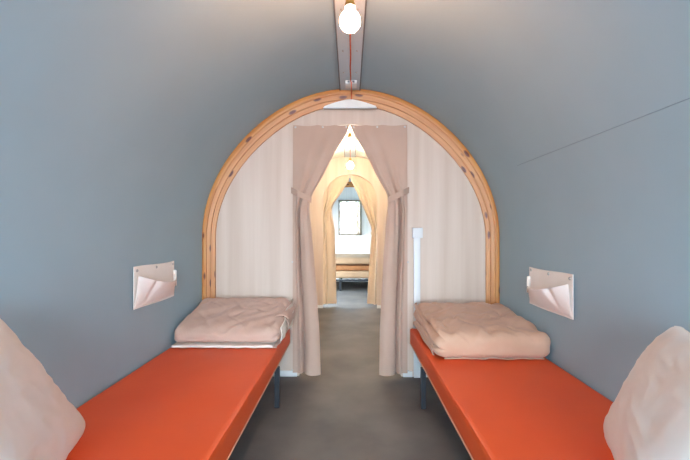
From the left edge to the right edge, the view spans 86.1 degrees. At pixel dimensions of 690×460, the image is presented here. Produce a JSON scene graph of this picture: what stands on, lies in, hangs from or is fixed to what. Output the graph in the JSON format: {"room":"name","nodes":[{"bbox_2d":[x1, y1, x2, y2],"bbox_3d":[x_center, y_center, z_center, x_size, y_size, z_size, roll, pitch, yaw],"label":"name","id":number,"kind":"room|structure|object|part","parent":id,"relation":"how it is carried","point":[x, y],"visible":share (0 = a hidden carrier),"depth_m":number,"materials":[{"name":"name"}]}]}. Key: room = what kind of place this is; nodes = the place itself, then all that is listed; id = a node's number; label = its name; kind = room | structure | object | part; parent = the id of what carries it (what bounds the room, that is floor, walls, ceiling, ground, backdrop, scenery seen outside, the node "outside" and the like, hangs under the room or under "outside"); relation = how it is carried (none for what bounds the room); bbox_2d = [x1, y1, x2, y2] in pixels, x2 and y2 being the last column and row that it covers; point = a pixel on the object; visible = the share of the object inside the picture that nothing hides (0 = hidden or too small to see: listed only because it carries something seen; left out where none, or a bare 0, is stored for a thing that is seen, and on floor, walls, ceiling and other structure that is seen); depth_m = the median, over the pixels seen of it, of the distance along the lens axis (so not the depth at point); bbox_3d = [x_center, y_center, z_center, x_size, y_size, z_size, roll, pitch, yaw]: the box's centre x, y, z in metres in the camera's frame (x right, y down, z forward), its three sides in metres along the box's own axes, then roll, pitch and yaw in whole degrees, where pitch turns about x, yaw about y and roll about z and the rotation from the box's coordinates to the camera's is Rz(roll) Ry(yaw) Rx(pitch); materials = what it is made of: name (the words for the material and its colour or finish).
{"room":"dormitory","nodes":[
{"label":"dormitory","id":0,"kind":"room"},
{"bbox_2d":[0,94,215,408],"bbox_3d":[-1.152,0.373,0.130,0.142,1.615,5.830,0,0,1],"label":"wall","id":1,"kind":"structure","parent":0,"point":[81,207],"depth_m":1.66,"materials":[{"name":"grey paint"}]},
{"bbox_2d":[133,261,176,309],"bbox_3d":[-1.118,0.324,2.252,0.084,0.243,0.466,0,0,1],"label":"pocket","id":2,"kind":"object","parent":1,"relation":"attached to","point":[152,283],"visible":1,"depth_m":2.17,"materials":[{"name":"beige fabric"}]},
{"bbox_2d":[0,0,689,177],"bbox_3d":[0.019,-0.795,1.427,2.221,0.752,8.450,0,0,1],"label":"ceiling","id":3,"kind":"structure","parent":0,"point":[182,82],"depth_m":1.73,"materials":[{"name":"grey paint"}]},
{"bbox_2d":[342,50,357,156],"bbox_3d":[0.054,-1.122,3.975,0.166,0.018,3.336,0,0,1],"label":"ridge beam","id":4,"kind":"structure","parent":3,"relation":"attached to","point":[347,153],"depth_m":4.93,"materials":[{"name":"metal"}]},
{"bbox_2d":[346,133,353,147],"bbox_3d":[0.049,-0.960,3.602,0.084,0.314,0.084,0,0,1],"label":"pendant lamp","id":5,"kind":"object","parent":4,"relation":"hanging from","point":[349,143],"visible":0.98,"depth_m":3.58,"materials":[{"name":"white glass"}]},
{"bbox_3d":[0.049,-0.848,3.602,0.084,0.090,0.084,0,0,1],"label":"bulb","id":6,"kind":"part","parent":5,"relation":"part of","materials":[{"name":"white glass"}]},
{"bbox_2d":[347,148,352,168],"bbox_3d":[0.067,-0.957,4.832,0.084,0.314,0.084,0,0,1],"label":"pendant lamp","id":7,"kind":"object","parent":4,"relation":"hanging from","point":[349,165],"visible":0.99,"depth_m":4.81,"materials":[{"name":"white"}]},
{"bbox_3d":[0.067,-0.845,4.832,0.084,0.090,0.084,0,0,1],"label":"bulb","id":8,"kind":"part","parent":7,"relation":"part of","materials":[{"name":"white glass"}]},
{"bbox_2d":[333,0,366,90],"bbox_3d":[0.001,-1.133,0.081,0.166,0.018,5.755,0,0,1],"label":"ridge beam","id":9,"kind":"structure","parent":3,"relation":"attached to","point":[357,37],"depth_m":2.26,"materials":[{"name":"wood"}]},
{"bbox_2d":[340,0,359,98],"bbox_3d":[0.030,-0.956,2.191,0.084,0.323,1.500,0,0,1],"label":"pendant lamp","id":10,"kind":"object","parent":9,"relation":"hanging from","point":[349,19],"visible":1,"depth_m":1.46,"materials":[{"name":"white glass"}]},
{"bbox_2d":[345,0,354,4],"bbox_3d":[0.020,-0.919,1.482,0.041,0.044,0.041,0,0,1],"label":"socket","id":11,"kind":"object","parent":10,"relation":"attached to","point":[348,2],"depth_m":1.47,"materials":[{"name":"gold metal"}]},
{"bbox_3d":[0.020,-0.841,1.482,0.084,0.090,0.084,0,0,1],"label":"bulb","id":12,"kind":"part","parent":10,"relation":"part of","materials":[{"name":"white glass"}]},
{"bbox_3d":[0.033,-1.027,2.210,0.015,0.180,1.462,0,0,1],"label":"cord","id":13,"kind":"part","parent":10,"relation":"part of","materials":[{"name":"plastic"}]},
{"bbox_2d":[345,80,356,88],"bbox_3d":[0.046,-1.106,2.800,0.085,0.026,0.105,0,0,1],"label":"connector","id":14,"kind":"object","parent":9,"relation":"attached to","point":[347,82],"visible":0.98,"depth_m":2.77,"materials":[{"name":"white plastic"}]},
{"bbox_2d":[310,157,387,304],"bbox_3d":[0.077,0.033,5.669,2.388,2.324,0.040,0,0,1],"label":"wall","id":15,"kind":"structure","parent":0,"point":[337,167],"depth_m":5.65,"materials":[{"name":"beige paint"}]},
{"bbox_2d":[323,175,349,304],"bbox_3d":[-0.154,0.142,5.761,0.458,2.032,0.099,0,0,1],"label":"door curtain","id":16,"kind":"object","parent":15,"relation":"hanging from","point":[335,188],"visible":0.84,"depth_m":5.77,"materials":[{"name":"beige fabric"}]},
{"bbox_2d":[350,175,376,304],"bbox_3d":[0.310,0.142,5.752,0.458,2.032,0.106,0,0,1],"label":"door curtain","id":17,"kind":"object","parent":15,"relation":"hanging from","point":[366,193],"visible":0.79,"depth_m":5.75,"materials":[{"name":"beige fabric"}]},
{"bbox_2d":[228,282,471,459],"bbox_3d":[0.039,1.218,2.897,2.450,0.060,11.460,0,0,1],"label":"floor","id":18,"kind":"structure","parent":0,"point":[348,411],"depth_m":2.41,"materials":[{"name":"grey concrete"}]},
{"bbox_2d":[66,329,290,459],"bbox_3d":[-0.802,0.976,1.938,0.720,0.418,1.990,0,0,1],"label":"bed","id":19,"kind":"object","parent":18,"relation":"on","point":[194,403],"visible":0.8,"depth_m":1.63,"materials":[{"name":"orange plastic"}]},
{"bbox_2d":[0,318,84,459],"bbox_3d":[-0.941,0.490,0.983,0.249,0.522,0.804,0,0,-18],"label":"pillow","id":20,"kind":"object","parent":19,"relation":"on","point":[38,421],"visible":1,"depth_m":1.06,"materials":[{"name":"fabric"}]},
{"bbox_2d":[172,297,295,348],"bbox_3d":[-0.764,0.649,2.661,0.746,0.242,0.568,0,0,1],"label":"duvet","id":21,"kind":"object","parent":19,"relation":"on","point":[255,323],"visible":1,"depth_m":2.49,"materials":[{"name":"beige fabric"}]},
{"bbox_3d":[-0.454,1.053,2.474,0.032,0.268,0.032,0,0,1],"label":"leg","id":22,"kind":"part","parent":19,"relation":"part of","materials":[{"name":"grey metal"}]},
{"bbox_2d":[336,271,368,290],"bbox_3d":[0.107,1.004,7.879,1.900,0.394,1.295,0,0,1],"label":"bench","id":23,"kind":"object","parent":18,"relation":"on","point":[339,274],"visible":0.21,"depth_m":7.25,"materials":[{"name":"fabric"}]},
{"bbox_3d":[0.107,0.986,7.877,1.900,0.035,1.275,0,0,1],"label":"bed frame","id":24,"kind":"part","parent":23,"relation":"part of","materials":[{"name":"grey metal"}]},
{"bbox_2d":[336,264,368,270],"bbox_3d":[0.055,0.751,7.808,1.707,0.110,1.091,0,0,1],"label":"folded blanket","id":25,"kind":"object","parent":23,"relation":"on","point":[339,267],"visible":0.19,"depth_m":7.27,"materials":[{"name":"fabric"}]},
{"bbox_2d":[336,254,369,263],"bbox_3d":[0.057,0.605,7.788,1.670,0.162,1.032,0,0,1],"label":"duvet","id":26,"kind":"object","parent":25,"relation":"on","point":[340,258],"visible":0.35,"depth_m":7.29,"materials":[{"name":"fabric"}]},
{"bbox_3d":[0.107,0.879,7.887,1.840,0.144,1.280,0,0,1],"label":"mattress","id":27,"kind":"part","parent":23,"relation":"part of","materials":[{"name":"fabric"}]},
{"bbox_2d":[410,329,613,459],"bbox_3d":[0.855,0.976,1.916,0.720,0.418,1.990,0,0,1],"label":"bed","id":28,"kind":"object","parent":18,"relation":"on","point":[499,409],"visible":0.59,"depth_m":1.62,"materials":[{"name":"orange plastic"}]},
{"bbox_3d":[0.521,1.053,2.460,0.032,0.268,0.032,0,0,1],"label":"leg","id":29,"kind":"part","parent":28,"relation":"part of","materials":[{"name":"grey metal"}]},
{"bbox_2d":[413,301,550,359],"bbox_3d":[0.876,0.659,2.519,0.703,0.221,0.742,0,0,1],"label":"duvet","id":30,"kind":"object","parent":28,"relation":"on","point":[481,330],"visible":1,"depth_m":2.22,"materials":[{"name":"beige fabric"}]},
{"bbox_2d":[603,326,689,459],"bbox_3d":[0.913,0.529,1.032,0.259,0.425,0.610,0,0,24],"label":"pillow","id":31,"kind":"object","parent":28,"relation":"on","point":[648,418],"visible":1,"depth_m":1.02,"materials":[{"name":"fabric"}]},
{"bbox_2d":[216,109,485,376],"bbox_3d":[0.041,0.026,3.020,2.388,2.324,0.040,0,0,1],"label":"wall","id":32,"kind":"structure","parent":0,"point":[254,230],"depth_m":3.00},
{"bbox_2d":[273,370,296,376],"bbox_3d":[-0.722,1.166,3.001,0.665,0.045,0.012,0,0,1],"label":"baseboard","id":33,"kind":"structure","parent":32,"relation":"attached to","point":[287,373],"depth_m":2.99,"materials":[{"name":"white plastic"}]},
{"bbox_2d":[291,125,348,375],"bbox_3d":[-0.202,0.151,2.959,0.470,1.997,0.100,0,0,1],"label":"door curtain","id":34,"kind":"object","parent":32,"relation":"hanging from","point":[314,147],"visible":0.98,"depth_m":2.97,"materials":[{"name":"fabric"}]},
{"bbox_2d":[323,99,376,108],"bbox_3d":[0.040,-1.006,2.940,0.425,0.075,0.027,0,0,1],"label":"board","id":35,"kind":"object","parent":32,"relation":"attached to","point":[349,103],"visible":1,"depth_m":2.94,"materials":[{"name":"white plastic"}]},
{"bbox_2d":[202,89,499,303],"bbox_3d":[0.040,0.026,2.979,2.387,2.324,0.040,0,0,1],"label":"trim","id":36,"kind":"structure","parent":32,"relation":"attached to","point":[415,115],"depth_m":2.97,"materials":[{"name":"brown wood"}]},
{"bbox_2d":[351,125,408,375],"bbox_3d":[0.282,0.151,2.952,0.469,1.997,0.100,0,0,1],"label":"door curtain","id":37,"kind":"object","parent":32,"relation":"hanging from","point":[385,146],"visible":1,"depth_m":2.96,"materials":[{"name":"fabric"}]},
{"bbox_2d":[403,371,412,376],"bbox_3d":[0.508,1.166,2.984,0.075,0.045,0.012,0,0,1],"label":"baseboard","id":38,"kind":"structure","parent":32,"relation":"attached to","point":[410,373],"depth_m":2.98,"materials":[{"name":"white plastic"}]},
{"bbox_2d":[412,228,422,377],"bbox_3d":[0.582,0.585,2.966,0.082,1.206,0.045,0,0,1],"label":"duct","id":39,"kind":"object","parent":32,"relation":"attached to","point":[417,233],"visible":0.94,"depth_m":2.97,"materials":[{"name":"white plastic"}]},
{"bbox_2d":[332,187,371,278],"bbox_3d":[0.117,0.041,8.624,2.388,2.324,0.050,0,0,1],"label":"wall","id":40,"kind":"structure","parent":0,"point":[344,244],"depth_m":8.60,"materials":[{"name":"white paint"}]},
{"bbox_2d":[345,182,353,186],"bbox_3d":[0.116,0.042,8.579,2.387,2.324,0.040,0,0,1],"label":"trim","id":41,"kind":"structure","parent":40,"relation":"attached to","point":[349,184],"depth_m":8.58,"materials":[{"name":"brown wood"}]},
{"bbox_2d":[338,200,361,234],"bbox_3d":[0.116,-0.287,8.588,0.541,0.821,0.050,0,0,1],"label":"window","id":42,"kind":"structure","parent":40,"relation":"in","point":[349,211],"depth_m":8.60,"materials":[{"name":"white glass"}]},
{"bbox_2d":[486,99,689,401],"bbox_3d":[1.156,0.373,0.098,0.142,1.615,5.830,0,0,1],"label":"wall","id":43,"kind":"structure","parent":0,"point":[609,210],"depth_m":1.69,"materials":[{"name":"grey paint"}]},
{"bbox_2d":[527,267,573,319],"bbox_3d":[1.178,0.361,2.199,0.084,0.248,0.481,0,0,1],"label":"pocket","id":44,"kind":"object","parent":43,"relation":"attached to","point":[552,291],"visible":1,"depth_m":2.12,"materials":[{"name":"beige fabric"}]},
{"bbox_2d":[517,98,689,165],"bbox_3d":[1.080,-0.424,-0.213,0.003,0.003,5.200,0,0,1],"label":"trim","id":45,"kind":"structure","parent":43,"relation":"attached to","point":[688,98],"depth_m":1.50,"materials":[{"name":"grey"}]}
]}

